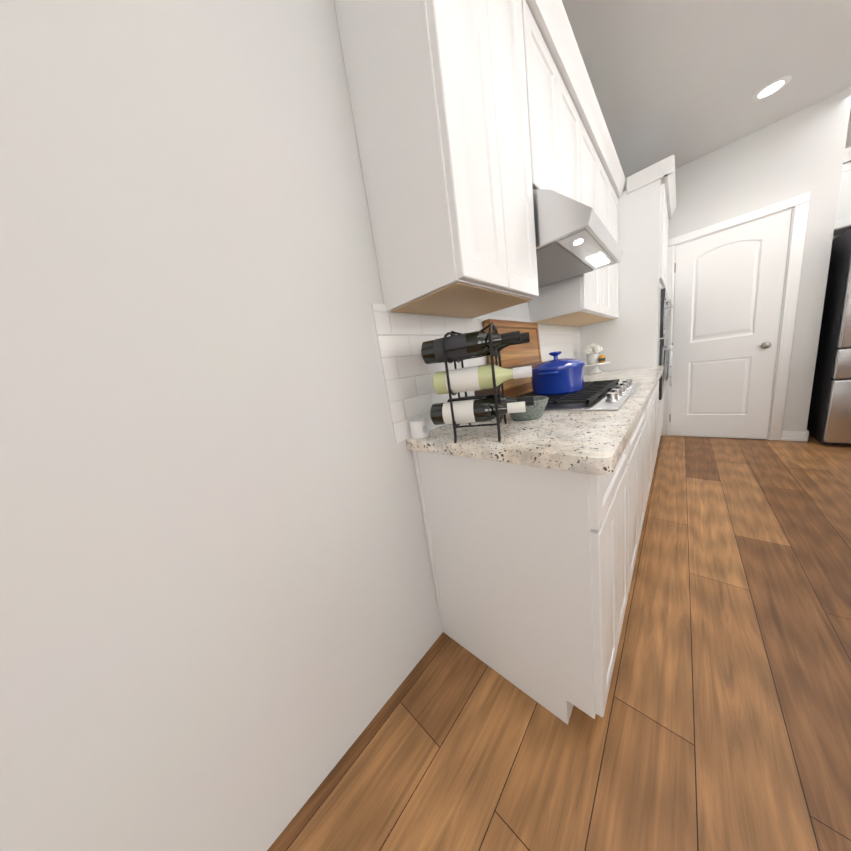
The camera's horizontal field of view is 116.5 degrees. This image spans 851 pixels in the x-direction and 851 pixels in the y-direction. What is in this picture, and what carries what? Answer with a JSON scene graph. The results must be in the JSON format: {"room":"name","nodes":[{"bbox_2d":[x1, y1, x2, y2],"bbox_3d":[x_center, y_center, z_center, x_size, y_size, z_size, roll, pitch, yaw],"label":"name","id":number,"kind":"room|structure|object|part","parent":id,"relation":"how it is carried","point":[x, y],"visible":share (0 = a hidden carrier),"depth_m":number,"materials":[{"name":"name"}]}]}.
{"room":"kitchen","nodes":[
{"label":"kitchen","id":0,"kind":"room"},
{"bbox_2d":[0,0,529,850],"bbox_3d":[-0.001,-0.470,1.149,0.140,2.760,6.670,2,15,44],"label":"wall","id":1,"kind":"structure","parent":0,"point":[220,624],"depth_m":0.55,"materials":[{"name":"grey paint"}]},
{"bbox_2d":[334,0,513,315],"bbox_3d":[-0.002,-0.900,0.792,0.323,0.988,0.268,2,15,44],"label":"upper cabinet","id":2,"kind":"object","parent":1,"relation":"attached to","point":[472,132],"depth_m":0.72,"materials":[{"name":"white paint"}]},
{"bbox_2d":[371,303,579,442],"bbox_3d":[0.704,-0.467,1.777,0.008,0.476,2.498,2,15,44],"label":"tile backsplash","id":3,"kind":"structure","parent":1,"relation":"attached to","point":[408,375],"depth_m":1.02,"materials":[{"name":"white tile"}]},
{"bbox_2d":[449,0,545,317],"bbox_3d":[0.179,-0.964,0.978,0.323,0.988,0.268,2,15,44],"label":"upper cabinet","id":4,"kind":"object","parent":1,"relation":"attached to","point":[512,17],"depth_m":0.91,"materials":[{"name":"white paint"}]},
{"bbox_2d":[530,0,565,195],"bbox_3d":[0.361,-1.231,1.156,0.323,0.590,0.354,2,15,44],"label":"upper cabinet","id":5,"kind":"object","parent":1,"relation":"attached to","point":[549,120],"depth_m":1.06,"materials":[{"name":"white paint"}]},
{"bbox_2d":[529,104,601,324],"bbox_3d":[0.891,-1.216,1.710,0.323,0.988,0.428,2,15,44],"label":"upper cabinet","id":6,"kind":"object","parent":1,"relation":"attached to","point":[567,301],"depth_m":1.63,"materials":[{"name":"white paint"}]},
{"bbox_2d":[562,56,585,204],"bbox_3d":[0.599,-1.316,1.401,0.323,0.590,0.350,2,15,44],"label":"upper cabinet","id":7,"kind":"object","parent":1,"relation":"attached to","point":[575,138],"depth_m":1.30,"materials":[{"name":"white paint"}]},
{"bbox_2d":[533,189,622,288],"bbox_3d":[0.605,-0.879,1.294,0.506,0.213,0.680,2,15,44],"label":"range hood","id":8,"kind":"object","parent":1,"relation":"attached to","point":[574,238],"visible":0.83,"depth_m":1.03,"materials":[{"name":"silver metal"}]},
{"bbox_2d":[554,152,613,325],"bbox_3d":[1.167,-1.313,1.994,0.323,0.988,0.388,2,15,44],"label":"upper cabinet","id":9,"kind":"object","parent":1,"relation":"attached to","point":[607,179],"depth_m":1.97,"materials":[{"name":"white paint"}]},
{"bbox_2d":[574,180,621,326],"bbox_3d":[1.430,-1.406,2.264,0.323,0.988,0.388,2,15,44],"label":"upper cabinet","id":10,"kind":"object","parent":1,"relation":"attached to","point":[617,191],"depth_m":2.21,"materials":[{"name":"white paint"}]},
{"bbox_2d":[267,434,850,850],"bbox_3d":[5.240,0.518,-0.498,10.600,0.050,11.000,2,15,44],"label":"floor","id":11,"kind":"structure","parent":0,"point":[723,723],"depth_m":0.83,"materials":[{"name":"brown wood"}]},
{"bbox_2d":[409,437,633,724],"bbox_3d":[0.405,0.458,1.067,0.608,0.874,0.518,2,15,44],"label":"base cabinet","id":12,"kind":"object","parent":11,"relation":"on","point":[533,529],"depth_m":0.82,"materials":[{"name":"white paint"}]},
{"bbox_2d":[406,365,663,476],"bbox_3d":[0.987,-0.213,1.625,0.638,0.040,2.447,2,15,44],"label":"countertop","id":13,"kind":"structure","parent":12,"relation":"on","point":[588,443],"depth_m":0.81,"materials":[{"name":"beige stone"}]},
{"bbox_2d":[409,418,428,438],"bbox_3d":[-0.023,0.011,0.983,0.068,0.064,0.066,2,15,44],"label":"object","id":14,"kind":"object","parent":13,"relation":"on","point":[419,428],"visible":1,"depth_m":0.96,"materials":[{"name":"white plastic"}]},
{"bbox_2d":[421,322,533,442],"bbox_3d":[0.181,-0.146,0.879,0.326,0.351,0.234,-4,12,22],"label":"wine rack","id":15,"kind":"object","parent":13,"relation":"on","point":[459,348],"visible":1,"depth_m":0.81,"materials":[{"name":"grey metal"}]},
{"bbox_3d":[0.173,-0.146,0.882,0.144,0.356,0.240,-4,12,22],"label":"frame","id":16,"kind":"part","parent":15,"relation":"part of","materials":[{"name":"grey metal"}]},
{"bbox_2d":[474,388,499,415],"bbox_3d":[0.279,-0.102,1.182,0.100,0.120,0.040,-3,12,24],"label":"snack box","id":17,"kind":"object","parent":13,"relation":"on","point":[484,391],"visible":0.21,"depth_m":1.16,"materials":[{"name":"brown"}]},
{"bbox_2d":[483,319,541,397],"bbox_3d":[0.553,-0.389,1.564,0.041,0.440,0.630,-2,13,44],"label":"cutting board","id":18,"kind":"object","parent":13,"relation":"on","point":[525,354],"visible":0.56,"depth_m":1.52,"materials":[{"name":"brown wood"}]},
{"bbox_2d":[509,396,548,420],"bbox_3d":[0.396,-0.067,1.038,0.166,0.074,0.166,2,15,44],"label":"bowl","id":19,"kind":"object","parent":13,"relation":"on","point":[536,410],"visible":0.56,"depth_m":0.98,"materials":[{"name":"stone"}]},
{"bbox_2d":[515,379,640,410],"bbox_3d":[0.757,-0.172,1.369,0.503,0.044,0.750,2,15,44],"label":"cooktop","id":20,"kind":"object","parent":13,"relation":"in","point":[604,395],"visible":0.62,"depth_m":1.13,"materials":[{"name":"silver metal"}]},
{"bbox_2d":[531,351,584,394],"bbox_3d":[0.664,-0.272,1.338,0.254,0.204,0.302,2,15,44],"label":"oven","id":21,"kind":"object","parent":20,"relation":"on","point":[556,376],"visible":0.98,"depth_m":1.25,"materials":[{"name":"blue ceramic"}]},
{"bbox_2d":[583,343,609,373],"bbox_3d":[1.570,-0.625,2.434,0.224,0.279,0.224,2,15,44],"label":"cake stand","id":22,"kind":"object","parent":13,"relation":"on","point":[595,359],"visible":1,"depth_m":2.40,"materials":[{"name":"white ceramic"}]},
{"bbox_2d":[579,154,676,449],"bbox_3d":[2.120,-0.932,2.750,0.676,2.425,1.104,2,15,44],"label":"tall cabinet","id":23,"kind":"object","parent":11,"relation":"on","point":[634,334],"visible":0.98,"depth_m":2.26,"materials":[{"name":"white paint"}]},
{"bbox_2d":[634,405,649,565],"bbox_3d":[0.827,0.308,1.502,0.608,0.874,0.730,2,15,44],"label":"base cabinet","id":24,"kind":"object","parent":11,"relation":"on","point":[641,435],"depth_m":1.37,"materials":[{"name":"white paint"}]},
{"bbox_2d":[650,389,657,486],"bbox_3d":[1.226,0.167,1.912,0.608,0.874,0.450,2,15,44],"label":"base cabinet","id":25,"kind":"object","parent":11,"relation":"on","point":[655,390],"depth_m":1.86,"materials":[{"name":"white paint"}]},
{"bbox_2d":[654,381,658,467],"bbox_3d":[1.625,0.026,2.322,0.608,0.874,0.728,2,15,44],"label":"base cabinet","id":26,"kind":"object","parent":11,"relation":"on","point":[656,395],"depth_m":2.17,"materials":[{"name":"white paint"}]},
{"bbox_2d":[807,228,850,444],"bbox_3d":[3.986,-0.762,2.107,0.928,1.798,0.838,2,15,44],"label":"fridge","id":27,"kind":"object","parent":11,"relation":"on","point":[829,419],"visible":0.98,"depth_m":2.24,"materials":[{"name":"grey metal"}]},
{"bbox_2d":[528,0,850,191],"bbox_3d":[4.773,-2.596,-1.115,10.600,0.848,11.000,2,15,44],"label":"ceiling","id":28,"kind":"structure","parent":0,"point":[684,82],"depth_m":1.66,"materials":[{"name":"paint"}]},
{"bbox_2d":[751,76,791,101],"bbox_3d":[2.475,-2.409,1.888,0.176,0.002,0.176,2,15,44],"label":"recessed light","id":29,"kind":"object","parent":28,"relation":"in","point":[777,85],"visible":1,"depth_m":1.88,"materials":[{"name":"white"}]},
{"bbox_2d":[662,87,850,439],"bbox_3d":[2.847,-1.228,2.823,1.610,2.760,0.120,2,15,44],"label":"wall","id":30,"kind":"structure","parent":0,"point":[800,152],"depth_m":2.29,"materials":[{"name":"grey paint"}]},
{"bbox_2d":[670,209,791,438],"bbox_3d":[3.013,-0.867,2.687,0.713,2.038,0.012,2,15,44],"label":"pantry door","id":31,"kind":"structure","parent":30,"relation":"in","point":[729,285],"depth_m":2.64,"materials":[{"name":"white wood"}]},
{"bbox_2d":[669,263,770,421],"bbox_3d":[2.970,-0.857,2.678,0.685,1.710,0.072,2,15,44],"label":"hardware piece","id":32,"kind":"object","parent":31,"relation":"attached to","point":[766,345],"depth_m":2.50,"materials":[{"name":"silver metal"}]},
{"bbox_2d":[661,192,809,440],"bbox_3d":[3.004,-0.900,2.676,0.881,2.134,0.026,2,15,44],"label":"door frame","id":33,"kind":"structure","parent":30,"relation":"attached to","point":[798,205],"depth_m":2.43,"materials":[{"name":"white wood"}]},
{"bbox_2d":[781,430,808,441],"bbox_3d":[7.163,0.030,0.121,8.710,0.100,2.299,2,15,44],"label":"baseboard","id":34,"kind":"structure","parent":30,"relation":"attached to","point":[802,436],"depth_m":2.51,"materials":[{"name":"white wood"}]},
{"bbox_2d":[833,121,850,238],"bbox_3d":[4.484,-1.341,2.155,1.910,2.760,0.120,2,15,44],"label":"wall","id":35,"kind":"structure","parent":0,"point":[848,142],"depth_m":2.35,"materials":[{"name":"grey paint"}]},
{"bbox_2d":[833,147,850,235],"bbox_3d":[4.214,-1.793,1.884,1.626,1.050,0.402,2,15,44],"label":"upper cabinet","id":36,"kind":"object","parent":35,"relation":"attached to","point":[843,220],"visible":0.24,"depth_m":2.25,"materials":[{"name":"white paint"}]}
]}

